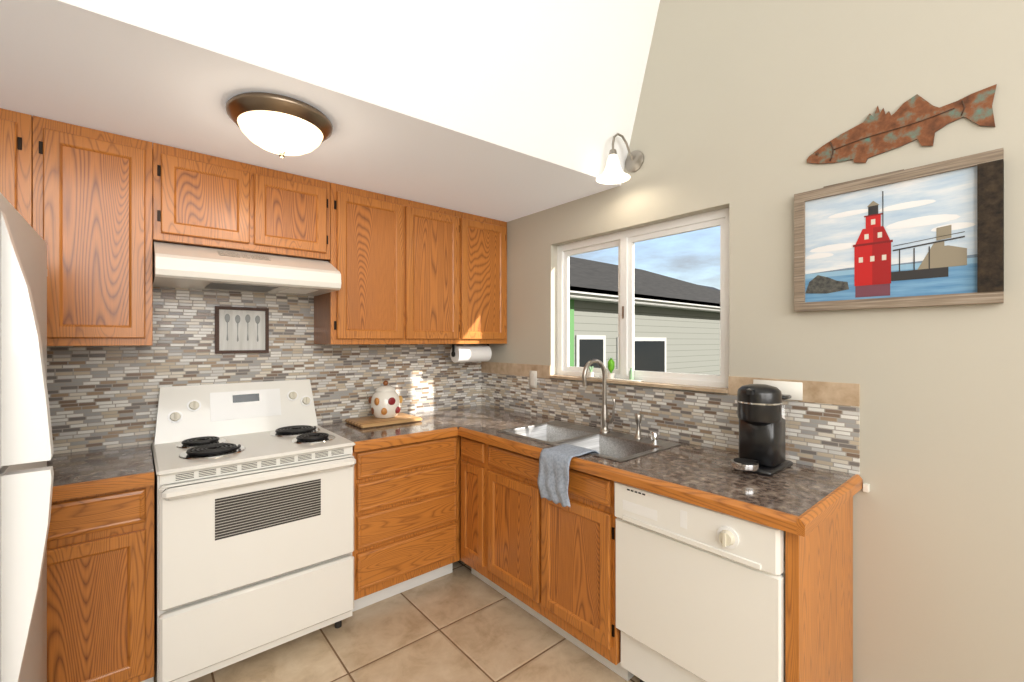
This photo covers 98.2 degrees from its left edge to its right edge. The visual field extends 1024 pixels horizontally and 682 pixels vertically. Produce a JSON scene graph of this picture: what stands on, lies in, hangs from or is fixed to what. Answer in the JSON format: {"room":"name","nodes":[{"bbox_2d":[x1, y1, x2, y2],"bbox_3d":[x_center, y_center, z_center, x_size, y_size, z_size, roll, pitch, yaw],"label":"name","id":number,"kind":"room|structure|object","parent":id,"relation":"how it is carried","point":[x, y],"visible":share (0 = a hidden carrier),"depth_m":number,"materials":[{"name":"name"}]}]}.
{"room":"kitchen","nodes":[
{"label":"kitchen","id":0,"kind":"room"},
{"bbox_2d":[60,405,476,458],"bbox_3d":[-1.437,-0.780,2.596,3.300,4.400,0.140,0,0,-40],"label":"wall","id":1,"kind":"structure","parent":0,"point":[152,450],"depth_m":2.20,"materials":[{"name":"grey tile"}]},
{"bbox_2d":[0,108,35,230],"bbox_3d":[-2.241,-0.429,1.595,0.739,0.898,0.328,0,0,-40],"label":"upper cabinet","id":2,"kind":"object","parent":1,"relation":"attached to","point":[17,129],"depth_m":1.70,"materials":[{"name":"brown wood"}]},
{"bbox_2d":[36,116,155,345],"bbox_3d":[-1.820,-0.429,1.952,0.364,0.898,0.328,0,0,-40],"label":"upper cabinet","id":3,"kind":"object","parent":1,"relation":"attached to","point":[100,212],"depth_m":1.83,"materials":[{"name":"brown wood"}]},
{"bbox_2d":[156,143,335,260],"bbox_3d":[-1.389,-0.664,2.317,0.763,0.428,0.328,0,0,-40],"label":"upper cabinet","id":4,"kind":"object","parent":1,"relation":"attached to","point":[203,200],"depth_m":2.16,"materials":[{"name":"brown wood"}]},
{"bbox_2d":[153,241,340,295],"bbox_3d":[-1.337,-0.357,2.256,0.757,0.181,0.486,0,0,-40],"label":"range hood","id":5,"kind":"object","parent":4,"relation":"attached to","point":[188,267],"visible":0.98,"depth_m":2.09,"materials":[{"name":"white metal"}]},
{"bbox_2d":[47,287,478,453],"bbox_3d":[-1.435,0.013,2.501,3.140,0.985,0.008,0,0,-40],"label":"backsplash","id":6,"kind":"structure","parent":1,"relation":"attached to","point":[101,397],"depth_m":2.36,"materials":[{"name":"tile"}]},
{"bbox_2d":[215,306,268,353],"bbox_3d":[-1.483,-0.059,2.441,0.254,0.254,0.022,0,0,-40],"label":"framed picture","id":7,"kind":"object","parent":6,"relation":"attached to","point":[241,329],"visible":1,"depth_m":2.44,"materials":[{"name":"brown wood"}]},
{"bbox_2d":[314,184,407,344],"bbox_3d":[-0.929,-0.429,2.707,0.438,0.898,0.328,0,0,-40],"label":"upper cabinet","id":8,"kind":"object","parent":1,"relation":"attached to","point":[370,306],"depth_m":2.58,"materials":[{"name":"brown wood"}]},
{"bbox_2d":[408,200,463,343],"bbox_3d":[-0.607,-0.429,2.980,0.407,0.898,0.328,0,0,-40],"label":"upper cabinet","id":9,"kind":"object","parent":1,"relation":"attached to","point":[435,233],"depth_m":2.87,"materials":[{"name":"brown wood"}]},
{"bbox_2d":[464,213,506,343],"bbox_3d":[-0.291,-0.429,3.248,0.421,0.898,0.328,0,0,-40],"label":"upper cabinet","id":10,"kind":"object","parent":1,"relation":"attached to","point":[485,239],"depth_m":3.13,"materials":[{"name":"brown wood"}]},
{"bbox_2d":[450,344,491,362],"bbox_3d":[-0.295,0.087,3.204,0.312,0.130,0.120,0,0,-40],"label":"paper towel holder","id":11,"kind":"object","parent":10,"relation":"attached to","point":[471,353],"visible":1,"depth_m":3.15,"materials":[{"name":"white paper"}]},
{"bbox_2d":[0,0,620,221],"bbox_3d":[-1.017,-0.920,1.992,3.160,0.080,1.325,0,0,-40],"label":"ceiling","id":12,"kind":"structure","parent":0,"point":[60,61],"depth_m":1.73,"materials":[{"name":"white paint"}]},
{"bbox_2d":[226,92,332,157],"bbox_3d":[-0.905,-0.799,1.744,0.372,0.160,0.372,0,0,-40],"label":"ceiling light","id":13,"kind":"object","parent":12,"relation":"attached to","point":[282,126],"visible":1,"depth_m":1.64,"materials":[{"name":"white glass"}]},
{"bbox_2d":[58,0,659,184],"bbox_3d":[-0.484,-1.930,1.363,3.160,2.100,0.817,0,0,-40],"label":"wall","id":14,"kind":"structure","parent":0,"point":[559,82],"depth_m":1.81,"materials":[{"name":"white paint"}]},
{"bbox_2d":[154,558,639,681],"bbox_3d":[0.656,1.450,0.018,3.160,0.060,6.500,0,0,-40],"label":"floor","id":15,"kind":"structure","parent":0,"point":[461,622],"depth_m":2.05,"materials":[{"name":"tile"}]},
{"bbox_2d":[0,192,53,681],"bbox_3d":[-1.605,0.544,0.969,0.891,1.749,0.814,0,0,-40],"label":"refrigerator","id":16,"kind":"object","parent":15,"relation":"on","point":[26,472],"visible":1,"depth_m":1.02,"materials":[{"name":"white metal"}]},
{"bbox_2d":[47,485,153,681],"bbox_3d":[-1.761,0.984,1.811,0.453,0.872,0.616,0,0,-40],"label":"base cabinet","id":17,"kind":"object","parent":15,"relation":"on","point":[100,547],"depth_m":1.63,"materials":[{"name":"brown wood"}]},
{"bbox_2d":[47,443,153,501],"bbox_3d":[-2.001,0.528,1.591,1.101,0.047,0.646,0,0,-40],"label":"countertop","id":18,"kind":"structure","parent":17,"relation":"on","point":[99,471],"depth_m":1.72,"materials":[{"name":"laminate"}]},
{"bbox_2d":[152,379,355,681],"bbox_3d":[-1.254,0.824,2.158,0.762,1.191,0.722,0,0,-40],"label":"stove","id":19,"kind":"object","parent":15,"relation":"on","point":[253,516],"visible":1,"depth_m":1.93,"materials":[{"name":"white enameled metal"},{"name":"black metal coils"},{"name":"chrome"}]},
{"bbox_2d":[352,435,458,611],"bbox_3d":[-0.750,0.984,2.667,0.656,0.872,0.616,0,0,-40],"label":"base cabinet","id":20,"kind":"object","parent":15,"relation":"on","point":[426,511],"depth_m":2.41,"materials":[{"name":"brown wood"}]},
{"bbox_2d":[318,413,454,451],"bbox_3d":[-0.768,0.528,2.636,0.586,0.047,0.646,0,0,-40],"label":"countertop","id":21,"kind":"structure","parent":20,"relation":"on","point":[430,428],"depth_m":2.48,"materials":[{"name":"laminate"}]},
{"bbox_2d":[345,413,421,428],"bbox_3d":[-0.800,0.494,2.772,0.390,0.022,0.275,0,0,-40],"label":"cutting board","id":22,"kind":"object","parent":21,"relation":"on","point":[371,421],"visible":0.94,"depth_m":2.70,"materials":[{"name":"brown wood"}]},
{"bbox_2d":[368,380,402,417],"bbox_3d":[-0.805,0.367,2.824,0.186,0.231,0.191,0,0,-40],"label":"cookie jar","id":23,"kind":"object","parent":22,"relation":"on","point":[385,400],"visible":1,"depth_m":2.76,"materials":[{"name":"white ceramic"}]},
{"bbox_2d":[417,405,862,536],"bbox_3d":[0.282,0.528,2.369,0.670,0.047,2.411,0,0,-40],"label":"countertop","id":24,"kind":"structure","parent":20,"relation":"on","point":[800,500],"depth_m":1.66,"materials":[{"name":"laminate"}]},
{"bbox_2d":[537,443,599,506],"bbox_3d":[0.268,0.604,2.028,0.238,0.222,0.191,0,0,-40],"label":"hanging towel","id":25,"kind":"object","parent":24,"relation":"hanging from","point":[553,475],"visible":0.98,"depth_m":1.96,"materials":[{"name":"grey fabric"}]},
{"bbox_2d":[496,420,680,461],"bbox_3d":[0.367,0.585,2.323,0.490,0.166,0.840,0,0,-40],"label":"sink","id":26,"kind":"object","parent":24,"relation":"in","point":[617,446],"visible":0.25,"depth_m":2.35,"materials":[{"name":"metal"}]},
{"bbox_2d":[582,359,657,442],"bbox_3d":[0.548,0.298,2.281,0.212,0.406,0.358,0,0,-40],"label":"faucet","id":27,"kind":"object","parent":24,"relation":"on","point":[605,420],"visible":1,"depth_m":2.40,"materials":[{"name":"silver metal"}]},
{"bbox_2d":[730,384,792,475],"bbox_3d":[0.970,0.338,1.746,0.350,0.335,0.157,0,0,-40],"label":"coffee maker","id":28,"kind":"object","parent":24,"relation":"on","point":[762,439],"visible":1,"depth_m":1.70,"materials":[{"name":"black plastic"}]},
{"bbox_2d":[459,436,538,580],"bbox_3d":[-0.002,0.984,2.743,0.616,0.872,0.268,0,0,-40],"label":"base cabinet","id":29,"kind":"object","parent":15,"relation":"on","point":[477,460],"depth_m":2.52,"materials":[{"name":"brown wood"}]},
{"bbox_2d":[483,463,634,680],"bbox_3d":[0.364,1.090,2.312,0.616,0.660,0.861,0,0,-40],"label":"base cabinet","id":30,"kind":"object","parent":15,"relation":"on","point":[555,562],"depth_m":2.02,"materials":[{"name":"brown wood"}]},
{"bbox_2d":[614,481,784,681],"bbox_3d":[0.821,0.986,1.732,0.652,0.866,0.601,0,0,-40],"label":"dishwasher","id":31,"kind":"object","parent":15,"relation":"on","point":[699,593],"visible":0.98,"depth_m":1.52,"materials":[{"name":"white"}]},
{"bbox_2d":[482,0,1023,681],"bbox_3d":[1.915,-0.780,1.085,0.140,4.400,6.500,0,0,-40],"label":"wall","id":32,"kind":"structure","parent":0,"point":[746,110],"depth_m":1.65,"materials":[{"name":"beige paint"}]},
{"bbox_2d":[596,133,643,184],"bbox_3d":[0.567,-0.972,2.347,0.282,0.250,0.176,0,0,-40],"label":"sconce","id":33,"kind":"object","parent":32,"relation":"attached to","point":[613,173],"visible":1,"depth_m":2.36,"materials":[{"name":"white glass"}]},
{"bbox_2d":[548,207,728,392],"bbox_3d":[0.667,-0.198,2.522,0.155,0.876,1.155,0,0,-40],"label":"window unit","id":34,"kind":"structure","parent":32,"relation":"in","point":[624,241],"depth_m":2.54,"materials":[{"name":"white plastic"}]},
{"bbox_2d":[581,357,642,381],"bbox_3d":[0.576,0.158,2.599,0.048,0.134,0.420,0,0,-40],"label":"plant","id":35,"kind":"object","parent":34,"relation":"on","point":[611,366],"visible":0.9,"depth_m":2.58,"materials":[{"name":"white ceramic"}]},
{"bbox_2d":[479,344,859,474],"bbox_3d":[0.538,0.013,2.593,0.010,0.985,2.400,0,0,-40],"label":"backsplash","id":36,"kind":"structure","parent":32,"relation":"attached to","point":[824,428],"depth_m":2.19,"materials":[{"name":"tile"}]},
{"bbox_2d":[529,371,536,387],"bbox_3d":[0.144,0.262,3.043,0.008,0.116,0.072,0,0,-40],"label":"electrical outlet plate","id":37,"kind":"object","parent":36,"relation":"attached to","point":[532,379],"visible":1,"depth_m":3.04,"materials":[{"name":"white plastic"}]},
{"bbox_2d":[753,379,802,400],"bbox_3d":[1.127,0.207,1.885,0.006,0.075,0.190,0,0,-40],"label":"electrical outlet plate","id":38,"kind":"object","parent":36,"relation":"attached to","point":[794,390],"visible":0.67,"depth_m":1.85,"materials":[{"name":"white plastic"}]},
{"bbox_2d":[863,483,869,491],"bbox_3d":[1.323,0.548,1.656,0.021,0.028,0.016,0,0,-40],"label":"clip","id":39,"kind":"object","parent":32,"relation":"attached to","point":[866,487],"visible":0.86,"depth_m":1.65,"materials":[{"name":"white plastic"}]},
{"bbox_2d":[794,148,1003,311],"bbox_3d":[1.354,-0.364,1.609,0.034,0.489,0.576,0,0,-40],"label":"picture frame","id":40,"kind":"object","parent":32,"relation":"attached to","point":[932,234],"visible":1,"depth_m":1.56,"materials":[{"name":"brown wood"}]},
{"bbox_2d":[807,84,996,163],"bbox_3d":[1.370,-0.768,1.608,0.010,0.200,0.523,0,0,-40],"label":"art","id":41,"kind":"object","parent":32,"relation":"attached to","point":[919,118],"visible":1,"depth_m":1.58,"materials":[{"name":"orange metal"}]},
{"label":"outside","id":42,"kind":"structure","parent":0,"visible":0},
{"bbox_2d":[570,257,719,374],"bbox_3d":[6.987,0.060,21.441,33.800,8.920,42.000,0,0,-40],"label":"house","id":43,"kind":"structure","parent":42,"point":[676,325],"depth_m":12.62,"materials":[{"name":"grey"}]}
]}

